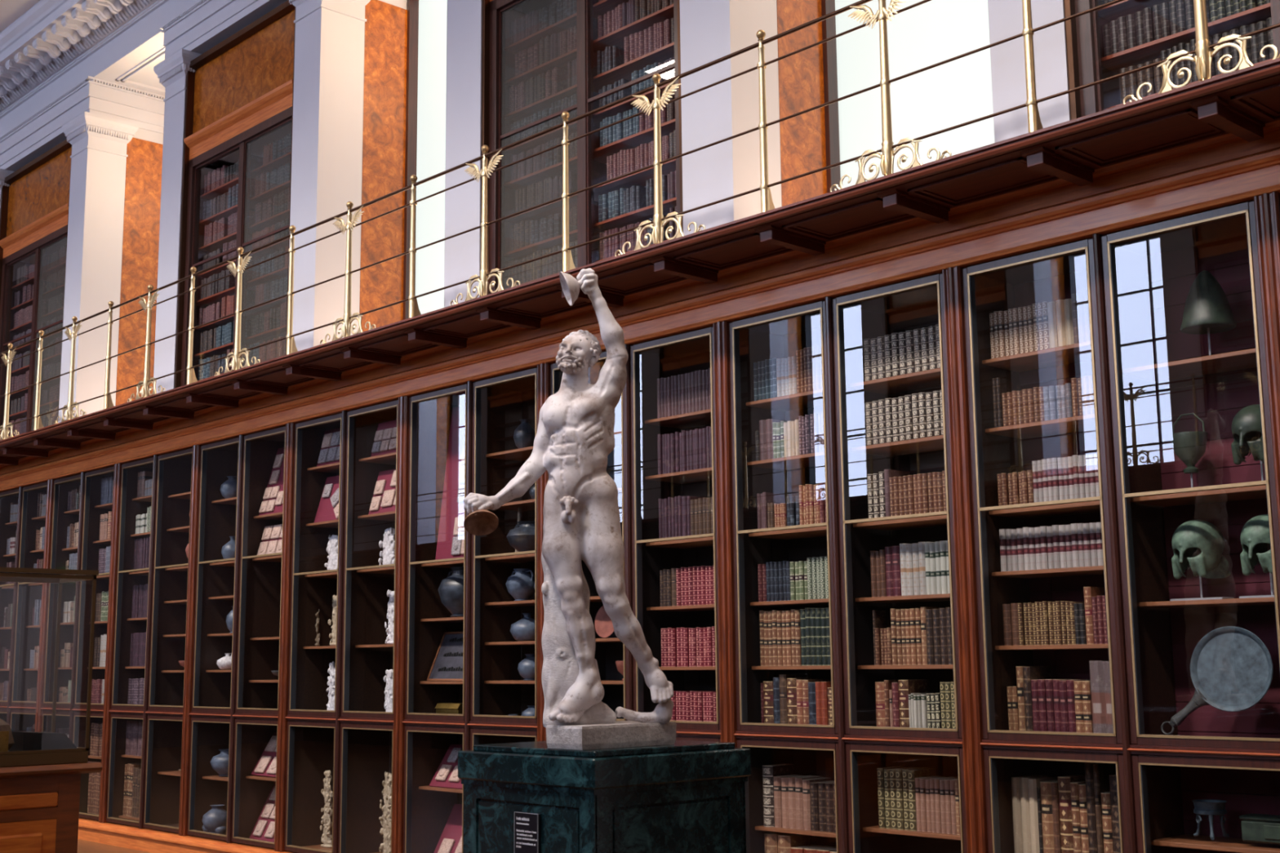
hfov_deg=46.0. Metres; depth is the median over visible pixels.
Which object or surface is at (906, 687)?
book
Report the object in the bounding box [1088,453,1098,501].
book
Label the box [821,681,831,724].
book
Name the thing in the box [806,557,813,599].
book
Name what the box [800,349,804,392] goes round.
book
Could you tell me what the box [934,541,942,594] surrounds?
book
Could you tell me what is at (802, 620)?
book
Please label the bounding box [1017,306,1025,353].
book
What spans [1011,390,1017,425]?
book
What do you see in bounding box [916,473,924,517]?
book
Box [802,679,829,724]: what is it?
book
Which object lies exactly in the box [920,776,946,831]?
book
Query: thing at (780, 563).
book
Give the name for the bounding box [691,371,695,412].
book
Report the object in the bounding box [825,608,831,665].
book
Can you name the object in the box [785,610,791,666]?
book
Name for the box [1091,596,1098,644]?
book
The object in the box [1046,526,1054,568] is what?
book
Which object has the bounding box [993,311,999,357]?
book
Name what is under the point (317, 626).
carving
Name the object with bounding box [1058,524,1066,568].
book
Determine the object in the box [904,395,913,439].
book
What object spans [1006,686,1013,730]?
book
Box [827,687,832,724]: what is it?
book
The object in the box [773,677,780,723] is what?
book
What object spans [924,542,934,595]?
book
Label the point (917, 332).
book
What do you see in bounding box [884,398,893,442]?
book
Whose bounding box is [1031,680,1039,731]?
book
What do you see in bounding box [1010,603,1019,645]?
book
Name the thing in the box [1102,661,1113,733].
book
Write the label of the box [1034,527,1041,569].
book
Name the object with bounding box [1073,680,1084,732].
book
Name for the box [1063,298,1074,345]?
book
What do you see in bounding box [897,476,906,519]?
book
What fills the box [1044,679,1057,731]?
book
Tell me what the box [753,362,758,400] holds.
book
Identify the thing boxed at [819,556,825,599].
book
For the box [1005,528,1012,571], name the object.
book
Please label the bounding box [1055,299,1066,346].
book
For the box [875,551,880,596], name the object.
book
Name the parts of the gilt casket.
lid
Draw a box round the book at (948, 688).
[945,682,952,728]
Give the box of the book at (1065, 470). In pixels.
[1062,457,1072,503]
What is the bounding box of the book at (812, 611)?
[809,608,816,665]
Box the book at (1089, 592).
[1083,586,1105,644]
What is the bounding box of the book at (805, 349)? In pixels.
[803,347,808,391]
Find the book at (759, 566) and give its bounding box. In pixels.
[757,564,763,601]
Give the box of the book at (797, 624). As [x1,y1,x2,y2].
[795,610,801,666]
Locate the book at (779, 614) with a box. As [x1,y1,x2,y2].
[776,610,782,666]
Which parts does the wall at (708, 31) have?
bronze moulding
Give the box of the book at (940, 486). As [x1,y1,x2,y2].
[937,471,943,511]
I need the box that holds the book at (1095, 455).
[1093,453,1099,496]
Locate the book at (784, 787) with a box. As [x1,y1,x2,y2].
[781,775,801,828]
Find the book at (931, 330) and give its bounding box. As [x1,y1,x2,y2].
[928,325,937,369]
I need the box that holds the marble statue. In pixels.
[463,267,676,750]
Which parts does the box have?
lid, panel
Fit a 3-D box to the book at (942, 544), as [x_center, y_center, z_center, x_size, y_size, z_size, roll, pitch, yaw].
[1.704,0.769,8.191,0.207,0.286,0.034,8,-12,-43]
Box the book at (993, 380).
[991,377,998,427]
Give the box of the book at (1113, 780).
[1109,773,1120,852]
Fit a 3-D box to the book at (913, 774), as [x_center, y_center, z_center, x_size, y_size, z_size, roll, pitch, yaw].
[1.534,2.026,8.186,0.208,0.316,0.041,8,-12,-43]
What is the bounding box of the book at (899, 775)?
[895,767,919,829]
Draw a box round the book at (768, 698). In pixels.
[763,681,773,723]
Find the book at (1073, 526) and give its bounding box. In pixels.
[1070,523,1079,567]
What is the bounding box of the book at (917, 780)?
[915,775,939,831]
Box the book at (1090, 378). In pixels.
[1088,375,1094,414]
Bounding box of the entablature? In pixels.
[0,120,1279,493]
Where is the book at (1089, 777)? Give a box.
[1084,762,1100,852]
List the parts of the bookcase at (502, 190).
door, shelf, shelf, shelf, shelf, shelf, shelf, shelf, shelf, shelf, door, shelf, shelf, shelf, shelf, shelf, shelf, shelf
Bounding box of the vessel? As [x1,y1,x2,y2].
[1166,413,1221,494]
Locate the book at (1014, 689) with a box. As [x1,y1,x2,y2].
[1011,686,1018,730]
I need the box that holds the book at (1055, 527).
[1052,524,1060,568]
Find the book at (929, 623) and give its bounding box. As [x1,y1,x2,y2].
[924,608,934,664]
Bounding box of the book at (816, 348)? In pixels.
[814,346,820,390]
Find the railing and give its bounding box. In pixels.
[0,0,1279,440]
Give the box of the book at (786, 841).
[777,833,812,852]
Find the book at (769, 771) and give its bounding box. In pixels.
[762,764,795,826]
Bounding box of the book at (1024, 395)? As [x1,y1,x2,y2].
[1022,389,1028,423]
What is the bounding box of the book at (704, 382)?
[702,369,706,410]
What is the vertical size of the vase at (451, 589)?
0.380 m
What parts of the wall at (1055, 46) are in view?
bronze moulding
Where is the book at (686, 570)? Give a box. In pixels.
[684,567,688,605]
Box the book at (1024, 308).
[1022,306,1029,352]
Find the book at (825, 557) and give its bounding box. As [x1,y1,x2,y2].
[824,555,828,598]
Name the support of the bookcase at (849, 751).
on the floor
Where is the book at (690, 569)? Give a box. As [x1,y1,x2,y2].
[688,567,693,605]
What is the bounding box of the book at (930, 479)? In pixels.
[927,472,933,516]
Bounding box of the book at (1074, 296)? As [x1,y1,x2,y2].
[1071,293,1079,343]
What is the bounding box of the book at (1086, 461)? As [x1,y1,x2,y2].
[1083,454,1090,502]
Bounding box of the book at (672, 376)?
[671,375,674,416]
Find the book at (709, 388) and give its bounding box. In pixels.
[708,367,711,408]
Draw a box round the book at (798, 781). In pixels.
[795,775,823,829]
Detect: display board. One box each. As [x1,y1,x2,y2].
[248,782,275,842]
[250,732,276,777]
[257,524,282,557]
[258,447,284,515]
[314,475,339,522]
[316,427,340,466]
[368,468,395,514]
[370,419,396,457]
[429,744,462,789]
[433,804,462,852]
[435,404,465,559]
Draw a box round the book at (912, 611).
[909,608,917,665]
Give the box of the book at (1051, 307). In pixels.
[1047,301,1057,348]
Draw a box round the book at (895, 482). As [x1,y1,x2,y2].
[893,476,899,515]
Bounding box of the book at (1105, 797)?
[1100,791,1113,852]
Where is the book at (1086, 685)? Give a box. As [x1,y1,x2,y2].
[1081,680,1093,733]
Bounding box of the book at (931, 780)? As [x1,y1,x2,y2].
[929,776,955,832]
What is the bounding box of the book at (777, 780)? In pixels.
[773,774,802,827]
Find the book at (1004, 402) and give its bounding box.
[1001,393,1008,426]
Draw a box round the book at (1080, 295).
[1076,291,1085,342]
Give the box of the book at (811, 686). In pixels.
[808,682,816,724]
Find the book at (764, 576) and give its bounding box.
[762,564,766,601]
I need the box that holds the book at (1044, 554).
[1040,525,1048,568]
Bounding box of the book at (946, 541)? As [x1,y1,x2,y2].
[945,540,950,593]
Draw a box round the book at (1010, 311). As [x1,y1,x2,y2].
[1008,308,1014,355]
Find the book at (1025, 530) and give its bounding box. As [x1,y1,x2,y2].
[1022,527,1030,570]
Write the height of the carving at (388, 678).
0.392 m
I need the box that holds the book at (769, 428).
[765,418,785,459]
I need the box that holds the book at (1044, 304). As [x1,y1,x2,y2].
[1042,302,1049,349]
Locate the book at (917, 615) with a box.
[915,608,922,664]
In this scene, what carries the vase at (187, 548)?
on the bookcase at (168, 625)
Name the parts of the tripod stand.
leg, leg, leg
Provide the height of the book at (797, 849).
0.332 m
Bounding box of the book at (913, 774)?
[907,768,935,831]
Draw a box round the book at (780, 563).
[777,561,783,600]
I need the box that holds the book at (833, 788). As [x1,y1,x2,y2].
[832,782,835,833]
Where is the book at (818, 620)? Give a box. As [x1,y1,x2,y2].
[814,608,822,665]
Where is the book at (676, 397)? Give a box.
[674,375,678,415]
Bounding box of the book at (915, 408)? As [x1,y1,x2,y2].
[911,393,919,439]
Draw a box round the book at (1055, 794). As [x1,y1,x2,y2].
[1050,781,1061,852]
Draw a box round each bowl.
[271,670,278,675]
[1170,431,1207,473]
[1191,799,1226,815]
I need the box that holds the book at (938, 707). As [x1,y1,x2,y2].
[934,693,942,728]
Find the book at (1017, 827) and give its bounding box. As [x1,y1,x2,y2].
[1011,774,1036,852]
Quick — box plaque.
[514,811,540,852]
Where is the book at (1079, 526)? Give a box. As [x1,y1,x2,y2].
[1076,523,1084,567]
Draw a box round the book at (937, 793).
[933,776,958,833]
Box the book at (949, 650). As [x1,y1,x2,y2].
[945,607,952,664]
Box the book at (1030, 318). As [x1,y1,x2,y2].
[1026,305,1035,351]
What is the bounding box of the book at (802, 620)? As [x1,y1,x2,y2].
[800,608,806,665]
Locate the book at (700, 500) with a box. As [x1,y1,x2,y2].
[697,498,705,537]
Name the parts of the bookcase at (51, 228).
door, shelf, shelf, shelf, shelf, shelf, shelf, shelf, case cornice, door, shelf, shelf, shelf, shelf, shelf, shelf, shelf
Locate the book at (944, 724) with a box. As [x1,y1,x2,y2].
[939,681,950,728]
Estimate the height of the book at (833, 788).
0.272 m
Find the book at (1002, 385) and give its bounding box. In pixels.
[995,377,1020,426]
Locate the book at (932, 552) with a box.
[928,542,937,594]
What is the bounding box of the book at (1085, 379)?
[1082,376,1089,414]
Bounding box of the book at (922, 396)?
[918,392,927,438]
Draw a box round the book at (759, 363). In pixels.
[757,361,762,399]
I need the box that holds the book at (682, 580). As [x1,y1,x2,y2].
[680,567,687,605]
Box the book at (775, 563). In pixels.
[773,561,779,600]
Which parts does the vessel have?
handle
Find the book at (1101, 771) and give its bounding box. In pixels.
[1093,763,1115,852]
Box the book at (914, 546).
[911,542,919,595]
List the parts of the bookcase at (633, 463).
door, shelf, shelf, shelf, shelf, shelf, door, shelf, shelf, shelf, shelf, shelf, rail, door, pilaster post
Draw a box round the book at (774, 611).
[772,609,780,666]
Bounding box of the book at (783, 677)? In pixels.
[778,674,807,724]
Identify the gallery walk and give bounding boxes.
[0,57,1279,465]
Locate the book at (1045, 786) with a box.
[1040,779,1057,852]
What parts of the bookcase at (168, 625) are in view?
door, shelf, shelf, door, shelf, shelf, shelf, shelf, shelf, rail, door, shelf, door, shelf, shelf, shelf, shelf, shelf, shelf, pilaster post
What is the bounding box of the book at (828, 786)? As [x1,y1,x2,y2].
[825,782,834,832]
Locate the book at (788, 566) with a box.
[786,561,791,600]
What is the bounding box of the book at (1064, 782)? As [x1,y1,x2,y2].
[1057,774,1084,852]
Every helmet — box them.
[1169,520,1234,600]
[1180,270,1236,355]
[1231,404,1265,488]
[1239,514,1274,598]
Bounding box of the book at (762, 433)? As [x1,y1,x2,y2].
[759,419,766,460]
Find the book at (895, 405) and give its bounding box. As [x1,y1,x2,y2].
[891,397,899,441]
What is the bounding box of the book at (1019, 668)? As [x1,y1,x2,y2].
[1016,666,1041,730]
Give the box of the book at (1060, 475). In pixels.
[1057,457,1064,504]
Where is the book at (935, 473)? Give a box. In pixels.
[932,471,941,515]
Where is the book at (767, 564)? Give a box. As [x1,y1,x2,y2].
[765,562,770,601]
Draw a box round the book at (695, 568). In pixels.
[693,566,697,604]
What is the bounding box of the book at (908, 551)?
[905,543,914,595]
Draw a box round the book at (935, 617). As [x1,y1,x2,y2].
[932,608,941,664]
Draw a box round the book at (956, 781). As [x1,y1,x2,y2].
[954,778,960,835]
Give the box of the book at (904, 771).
[902,767,929,830]
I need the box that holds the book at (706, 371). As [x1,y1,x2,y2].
[705,368,709,409]
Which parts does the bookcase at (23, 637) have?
door, shelf, shelf, shelf, shelf, door, shelf, rail, door, door, shelf, shelf, shelf, shelf, shelf, pilaster post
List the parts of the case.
cabinet door, drawer, frame, lid panel, case frame, moulding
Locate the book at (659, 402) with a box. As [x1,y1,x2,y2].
[657,378,661,418]
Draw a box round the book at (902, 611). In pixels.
[900,608,906,665]
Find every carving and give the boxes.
[315,608,320,646]
[320,770,333,848]
[324,534,337,573]
[326,661,335,710]
[328,595,337,645]
[377,527,395,568]
[378,771,391,852]
[383,669,392,711]
[384,590,394,644]
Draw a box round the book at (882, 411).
[878,399,886,444]
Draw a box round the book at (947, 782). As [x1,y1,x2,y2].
[944,777,958,834]
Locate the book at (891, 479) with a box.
[888,477,897,519]
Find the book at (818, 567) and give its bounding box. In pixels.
[816,557,821,599]
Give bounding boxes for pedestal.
[457,740,751,852]
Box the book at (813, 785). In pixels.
[809,780,834,831]
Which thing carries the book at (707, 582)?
on the bookcase at (633, 463)
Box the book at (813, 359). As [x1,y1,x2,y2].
[811,346,816,391]
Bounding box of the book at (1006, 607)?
[1002,604,1012,645]
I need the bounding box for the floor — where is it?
[77,839,150,852]
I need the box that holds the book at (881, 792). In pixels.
[876,766,904,827]
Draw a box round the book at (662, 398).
[660,377,664,417]
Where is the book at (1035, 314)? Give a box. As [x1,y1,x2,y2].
[1032,303,1039,351]
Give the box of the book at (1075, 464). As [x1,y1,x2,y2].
[1072,454,1081,502]
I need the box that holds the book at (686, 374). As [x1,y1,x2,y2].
[684,373,688,413]
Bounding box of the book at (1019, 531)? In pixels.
[1016,528,1024,570]
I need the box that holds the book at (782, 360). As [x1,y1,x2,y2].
[780,357,785,395]
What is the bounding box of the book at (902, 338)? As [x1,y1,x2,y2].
[898,332,906,374]
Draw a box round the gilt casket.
[435,702,462,714]
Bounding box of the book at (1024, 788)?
[1019,774,1048,852]
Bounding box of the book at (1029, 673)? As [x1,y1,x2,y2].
[1022,666,1051,731]
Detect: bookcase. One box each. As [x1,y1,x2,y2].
[0,203,68,439]
[0,479,56,732]
[40,463,123,843]
[97,444,203,852]
[177,422,297,852]
[180,79,293,386]
[279,395,411,852]
[402,363,552,852]
[488,0,679,294]
[550,320,738,747]
[728,266,987,852]
[961,191,1279,852]
[1074,0,1279,116]
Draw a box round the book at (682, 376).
[680,373,685,413]
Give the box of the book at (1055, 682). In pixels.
[1052,679,1076,732]
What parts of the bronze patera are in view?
handle, dish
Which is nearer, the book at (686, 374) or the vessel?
the vessel
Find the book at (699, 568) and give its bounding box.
[697,566,701,604]
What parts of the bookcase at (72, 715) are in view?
door, door, shelf, shelf, shelf, shelf, rail, door, door, shelf, shelf, shelf, shelf, shelf, shelf, pilaster post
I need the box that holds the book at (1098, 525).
[1095,522,1103,565]
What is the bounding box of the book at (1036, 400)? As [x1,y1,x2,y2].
[1032,386,1039,422]
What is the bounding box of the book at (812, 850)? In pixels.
[804,845,836,852]
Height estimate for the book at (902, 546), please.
0.288 m
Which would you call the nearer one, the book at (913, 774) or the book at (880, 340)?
the book at (913, 774)
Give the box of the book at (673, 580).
[671,568,676,606]
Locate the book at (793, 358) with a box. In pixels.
[791,355,796,394]
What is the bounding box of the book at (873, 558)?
[870,551,876,597]
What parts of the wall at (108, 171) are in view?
bronze moulding, siena panel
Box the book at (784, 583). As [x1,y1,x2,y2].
[782,560,795,600]
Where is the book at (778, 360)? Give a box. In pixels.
[776,358,781,396]
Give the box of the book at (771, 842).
[764,831,784,852]
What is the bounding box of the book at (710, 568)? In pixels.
[708,565,713,604]
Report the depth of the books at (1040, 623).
11.15 m
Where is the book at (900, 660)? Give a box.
[895,609,902,665]
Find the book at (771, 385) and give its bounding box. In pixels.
[768,359,773,398]
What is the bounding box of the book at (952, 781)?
[950,779,956,834]
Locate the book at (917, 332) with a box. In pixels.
[913,328,922,372]
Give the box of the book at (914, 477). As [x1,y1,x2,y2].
[912,474,918,514]
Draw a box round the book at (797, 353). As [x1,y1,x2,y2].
[795,350,800,393]
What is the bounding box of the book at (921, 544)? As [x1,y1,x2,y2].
[918,542,926,595]
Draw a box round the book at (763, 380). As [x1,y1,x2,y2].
[761,360,765,399]
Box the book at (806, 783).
[802,777,831,830]
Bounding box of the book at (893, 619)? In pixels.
[890,608,900,665]
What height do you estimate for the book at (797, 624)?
0.321 m
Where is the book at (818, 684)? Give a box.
[815,681,822,724]
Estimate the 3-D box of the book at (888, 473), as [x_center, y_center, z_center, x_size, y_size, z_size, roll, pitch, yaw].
[1.454,0.392,8.518,0.206,0.284,0.032,8,-12,-43]
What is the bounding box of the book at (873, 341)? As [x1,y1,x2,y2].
[870,337,878,380]
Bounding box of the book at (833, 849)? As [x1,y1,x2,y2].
[816,847,836,852]
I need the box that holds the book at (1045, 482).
[1041,458,1048,501]
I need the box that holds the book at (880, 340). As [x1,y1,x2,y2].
[876,336,885,378]
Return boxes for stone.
[0,718,14,751]
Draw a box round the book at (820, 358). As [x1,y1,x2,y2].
[819,346,822,389]
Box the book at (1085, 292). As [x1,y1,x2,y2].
[1082,289,1090,342]
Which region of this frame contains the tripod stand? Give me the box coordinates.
[1191,799,1229,839]
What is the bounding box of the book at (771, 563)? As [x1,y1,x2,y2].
[769,561,774,601]
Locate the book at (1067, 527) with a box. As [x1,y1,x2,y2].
[1064,524,1072,568]
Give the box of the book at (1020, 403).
[1016,390,1023,424]
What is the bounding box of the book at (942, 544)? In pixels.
[939,540,947,594]
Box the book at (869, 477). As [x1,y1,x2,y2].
[866,474,874,518]
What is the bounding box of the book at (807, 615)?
[804,608,811,665]
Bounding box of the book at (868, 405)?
[865,402,873,445]
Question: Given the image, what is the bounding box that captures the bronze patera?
[1160,626,1272,735]
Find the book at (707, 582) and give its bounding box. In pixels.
[705,566,709,604]
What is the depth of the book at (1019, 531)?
7.78 m
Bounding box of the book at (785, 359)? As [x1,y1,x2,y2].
[784,357,788,395]
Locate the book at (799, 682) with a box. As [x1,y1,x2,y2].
[795,679,813,724]
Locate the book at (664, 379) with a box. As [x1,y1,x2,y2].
[663,377,667,417]
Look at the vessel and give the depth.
7.24 m
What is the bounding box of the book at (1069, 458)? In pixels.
[1067,456,1074,498]
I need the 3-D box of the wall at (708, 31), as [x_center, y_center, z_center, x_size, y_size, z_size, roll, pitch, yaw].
[-0.084,-2.721,11.486,1.315,4.070,3.358,8,-12,-43]
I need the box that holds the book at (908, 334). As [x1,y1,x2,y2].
[905,330,915,373]
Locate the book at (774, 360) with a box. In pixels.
[772,358,777,397]
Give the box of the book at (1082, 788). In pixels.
[1078,783,1088,852]
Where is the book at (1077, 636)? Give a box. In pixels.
[1073,603,1080,644]
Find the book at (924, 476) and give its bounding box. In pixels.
[921,473,928,513]
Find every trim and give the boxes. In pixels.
[0,0,152,110]
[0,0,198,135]
[0,75,164,171]
[115,47,164,93]
[160,0,287,59]
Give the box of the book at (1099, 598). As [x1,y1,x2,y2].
[1096,595,1104,644]
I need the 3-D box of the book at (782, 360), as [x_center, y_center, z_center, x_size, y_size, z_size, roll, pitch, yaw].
[0.933,-0.286,9.182,0.206,0.243,0.031,8,-12,-43]
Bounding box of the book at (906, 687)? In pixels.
[897,679,929,727]
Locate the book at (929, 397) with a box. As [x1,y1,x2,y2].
[925,392,933,436]
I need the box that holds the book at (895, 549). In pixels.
[892,546,901,595]
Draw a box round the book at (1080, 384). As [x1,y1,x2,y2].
[1077,377,1084,415]
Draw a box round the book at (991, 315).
[989,313,995,358]
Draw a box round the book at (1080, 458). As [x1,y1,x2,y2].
[1077,455,1085,497]
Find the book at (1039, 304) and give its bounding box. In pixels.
[1037,302,1044,350]
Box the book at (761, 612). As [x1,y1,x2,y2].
[759,610,772,666]
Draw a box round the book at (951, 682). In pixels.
[950,681,955,728]
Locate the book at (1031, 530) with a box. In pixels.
[1028,527,1036,569]
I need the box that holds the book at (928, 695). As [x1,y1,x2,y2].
[926,693,932,728]
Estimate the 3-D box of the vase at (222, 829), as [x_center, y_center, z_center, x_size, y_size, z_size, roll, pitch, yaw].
[-3.769,3.614,13.544,0.110,0.100,0.110,8,-12,-43]
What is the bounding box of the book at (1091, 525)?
[1088,522,1097,566]
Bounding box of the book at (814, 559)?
[811,557,817,599]
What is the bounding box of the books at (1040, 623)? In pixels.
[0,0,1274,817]
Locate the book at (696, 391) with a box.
[694,370,698,411]
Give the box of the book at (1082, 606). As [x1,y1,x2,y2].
[1078,603,1086,644]
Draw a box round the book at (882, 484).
[879,471,888,520]
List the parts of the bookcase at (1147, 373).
shelf, shelf, door, shelf, shelf, shelf, door, rail, shelf, door, shelf, door, shelf, shelf, pilaster post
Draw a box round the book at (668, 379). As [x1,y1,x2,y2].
[666,377,671,416]
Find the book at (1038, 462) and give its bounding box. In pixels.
[1036,460,1046,506]
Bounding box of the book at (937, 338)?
[935,324,940,368]
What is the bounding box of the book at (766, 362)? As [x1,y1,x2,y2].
[764,359,769,399]
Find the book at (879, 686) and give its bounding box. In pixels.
[875,681,885,726]
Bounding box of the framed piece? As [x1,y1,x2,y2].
[426,631,463,681]
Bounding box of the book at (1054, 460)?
[1051,457,1059,500]
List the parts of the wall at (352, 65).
bronze moulding, siena panel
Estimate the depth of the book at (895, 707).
8.26 m
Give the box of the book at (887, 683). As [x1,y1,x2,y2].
[884,679,909,726]
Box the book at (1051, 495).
[1046,457,1054,505]
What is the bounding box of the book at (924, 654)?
[920,607,945,664]
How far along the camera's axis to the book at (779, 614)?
8.92 m
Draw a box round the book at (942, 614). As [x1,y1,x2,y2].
[938,608,947,664]
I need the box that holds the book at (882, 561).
[879,549,886,596]
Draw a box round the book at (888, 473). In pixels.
[884,469,909,520]
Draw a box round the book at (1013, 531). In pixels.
[1010,528,1018,571]
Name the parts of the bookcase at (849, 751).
door, shelf, shelf, shelf, shelf, door, shelf, shelf, rail, shelf, shelf, door, shelf, shelf, shelf, door, shelf, pilaster post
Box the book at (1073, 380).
[1071,377,1079,417]
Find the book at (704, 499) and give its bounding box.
[702,497,706,533]
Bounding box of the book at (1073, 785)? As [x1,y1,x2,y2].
[1070,781,1085,852]
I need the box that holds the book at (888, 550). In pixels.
[884,546,893,596]
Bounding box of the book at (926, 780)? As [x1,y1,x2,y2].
[924,778,931,831]
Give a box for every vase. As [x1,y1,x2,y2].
[178,660,184,670]
[185,543,188,559]
[201,804,226,833]
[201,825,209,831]
[209,749,229,777]
[214,826,226,834]
[216,653,231,670]
[220,475,237,498]
[221,536,235,561]
[226,605,233,633]
[438,566,463,617]
[505,568,534,600]
[506,520,534,555]
[510,613,534,641]
[513,418,535,448]
[517,653,534,680]
[521,705,534,716]
[529,484,534,499]
[615,661,623,680]
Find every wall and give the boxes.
[0,111,163,422]
[153,0,418,393]
[444,0,840,307]
[987,0,1121,142]
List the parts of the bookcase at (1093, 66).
shelf, shelf, shelf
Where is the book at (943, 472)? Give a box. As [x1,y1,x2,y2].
[942,471,946,511]
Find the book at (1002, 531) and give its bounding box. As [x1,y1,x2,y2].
[999,528,1007,571]
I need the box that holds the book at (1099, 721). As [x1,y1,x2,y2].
[1088,660,1108,733]
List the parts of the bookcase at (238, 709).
door, shelf, door, shelf, shelf, shelf, shelf, shelf, rail, door, door, shelf, shelf, shelf, shelf, shelf, pilaster post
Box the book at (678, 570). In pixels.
[675,568,680,605]
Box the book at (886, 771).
[884,767,904,828]
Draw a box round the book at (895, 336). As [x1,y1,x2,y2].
[891,333,899,376]
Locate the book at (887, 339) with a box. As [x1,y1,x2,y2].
[884,334,892,377]
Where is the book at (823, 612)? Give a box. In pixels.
[820,608,826,665]
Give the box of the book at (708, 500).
[706,497,712,537]
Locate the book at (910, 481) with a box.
[907,475,915,518]
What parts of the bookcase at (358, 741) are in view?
door, door, shelf, shelf, shelf, shelf, shelf, rail, door, door, shelf, shelf, shelf, shelf, pilaster post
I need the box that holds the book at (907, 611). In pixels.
[904,608,911,665]
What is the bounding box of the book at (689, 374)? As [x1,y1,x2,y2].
[687,373,691,413]
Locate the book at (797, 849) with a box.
[790,844,822,852]
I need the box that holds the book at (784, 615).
[781,610,786,666]
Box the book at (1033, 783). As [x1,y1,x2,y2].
[1027,776,1057,852]
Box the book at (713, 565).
[712,564,714,604]
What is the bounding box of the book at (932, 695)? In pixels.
[930,693,936,728]
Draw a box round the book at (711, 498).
[710,497,713,537]
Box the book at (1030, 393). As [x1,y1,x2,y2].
[1026,388,1034,422]
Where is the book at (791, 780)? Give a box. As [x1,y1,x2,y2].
[787,775,815,828]
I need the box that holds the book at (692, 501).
[690,499,696,538]
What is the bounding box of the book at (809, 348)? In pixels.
[807,346,812,391]
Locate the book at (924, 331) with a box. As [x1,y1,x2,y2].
[920,328,929,370]
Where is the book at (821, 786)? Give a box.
[817,781,834,831]
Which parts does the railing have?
baluster post, baluster post, baluster post, baluster post, baluster post, baluster post, baluster post, baluster post, baluster post, baluster post, rail, rail, baluster post, baluster post, baluster post, baluster post, baluster post, baluster post, baluster post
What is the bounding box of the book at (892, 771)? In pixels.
[889,767,914,829]
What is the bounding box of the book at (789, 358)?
[787,356,792,395]
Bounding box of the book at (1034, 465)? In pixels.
[1031,461,1039,506]
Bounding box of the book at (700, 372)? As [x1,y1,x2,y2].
[697,369,702,410]
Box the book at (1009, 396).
[1006,391,1013,426]
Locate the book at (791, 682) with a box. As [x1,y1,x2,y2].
[786,677,817,724]
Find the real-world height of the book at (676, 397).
0.268 m
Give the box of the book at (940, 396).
[939,390,943,435]
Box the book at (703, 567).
[701,565,709,604]
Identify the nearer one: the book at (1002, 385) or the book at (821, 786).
the book at (1002, 385)
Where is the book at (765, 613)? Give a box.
[763,611,768,666]
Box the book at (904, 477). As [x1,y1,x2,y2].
[902,475,908,515]
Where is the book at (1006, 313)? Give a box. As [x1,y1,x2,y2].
[1004,311,1010,355]
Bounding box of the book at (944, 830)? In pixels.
[939,777,957,833]
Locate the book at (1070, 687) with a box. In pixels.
[1066,679,1090,732]
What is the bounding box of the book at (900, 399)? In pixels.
[897,396,906,440]
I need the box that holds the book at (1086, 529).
[1082,523,1091,566]
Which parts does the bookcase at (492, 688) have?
door, door, shelf, shelf, shelf, shelf, rail, door, door, shelf, shelf, shelf, shelf, shelf, shelf, pilaster post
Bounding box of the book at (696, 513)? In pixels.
[694,499,698,534]
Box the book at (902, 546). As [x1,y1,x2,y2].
[899,543,907,595]
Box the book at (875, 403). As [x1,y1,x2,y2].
[871,400,879,444]
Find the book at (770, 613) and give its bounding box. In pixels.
[768,611,773,666]
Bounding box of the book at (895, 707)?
[891,682,899,727]
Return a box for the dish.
[594,605,613,637]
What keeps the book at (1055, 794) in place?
on the bookcase at (1147, 373)
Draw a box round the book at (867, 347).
[863,338,871,381]
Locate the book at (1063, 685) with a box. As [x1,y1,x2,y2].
[1058,680,1069,732]
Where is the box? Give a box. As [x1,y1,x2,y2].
[1239,813,1279,844]
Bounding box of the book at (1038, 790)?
[1036,786,1043,852]
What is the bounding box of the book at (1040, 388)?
[1038,386,1044,421]
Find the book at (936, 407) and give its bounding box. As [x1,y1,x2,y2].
[932,391,941,435]
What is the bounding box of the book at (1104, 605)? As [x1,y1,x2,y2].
[1102,595,1107,644]
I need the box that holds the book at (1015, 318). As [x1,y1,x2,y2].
[1012,307,1020,354]
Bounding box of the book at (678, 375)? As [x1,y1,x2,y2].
[677,374,681,414]
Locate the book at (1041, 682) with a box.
[1037,679,1048,731]
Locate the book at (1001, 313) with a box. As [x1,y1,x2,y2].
[998,311,1005,356]
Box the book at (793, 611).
[791,609,799,666]
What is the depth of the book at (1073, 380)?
7.64 m
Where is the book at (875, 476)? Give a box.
[872,473,879,521]
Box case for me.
[0,567,102,852]
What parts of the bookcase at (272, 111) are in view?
door, shelf, shelf, shelf, shelf, shelf, shelf, shelf, case cornice, shelf, door, shelf, shelf, shelf, shelf, shelf, shelf, shelf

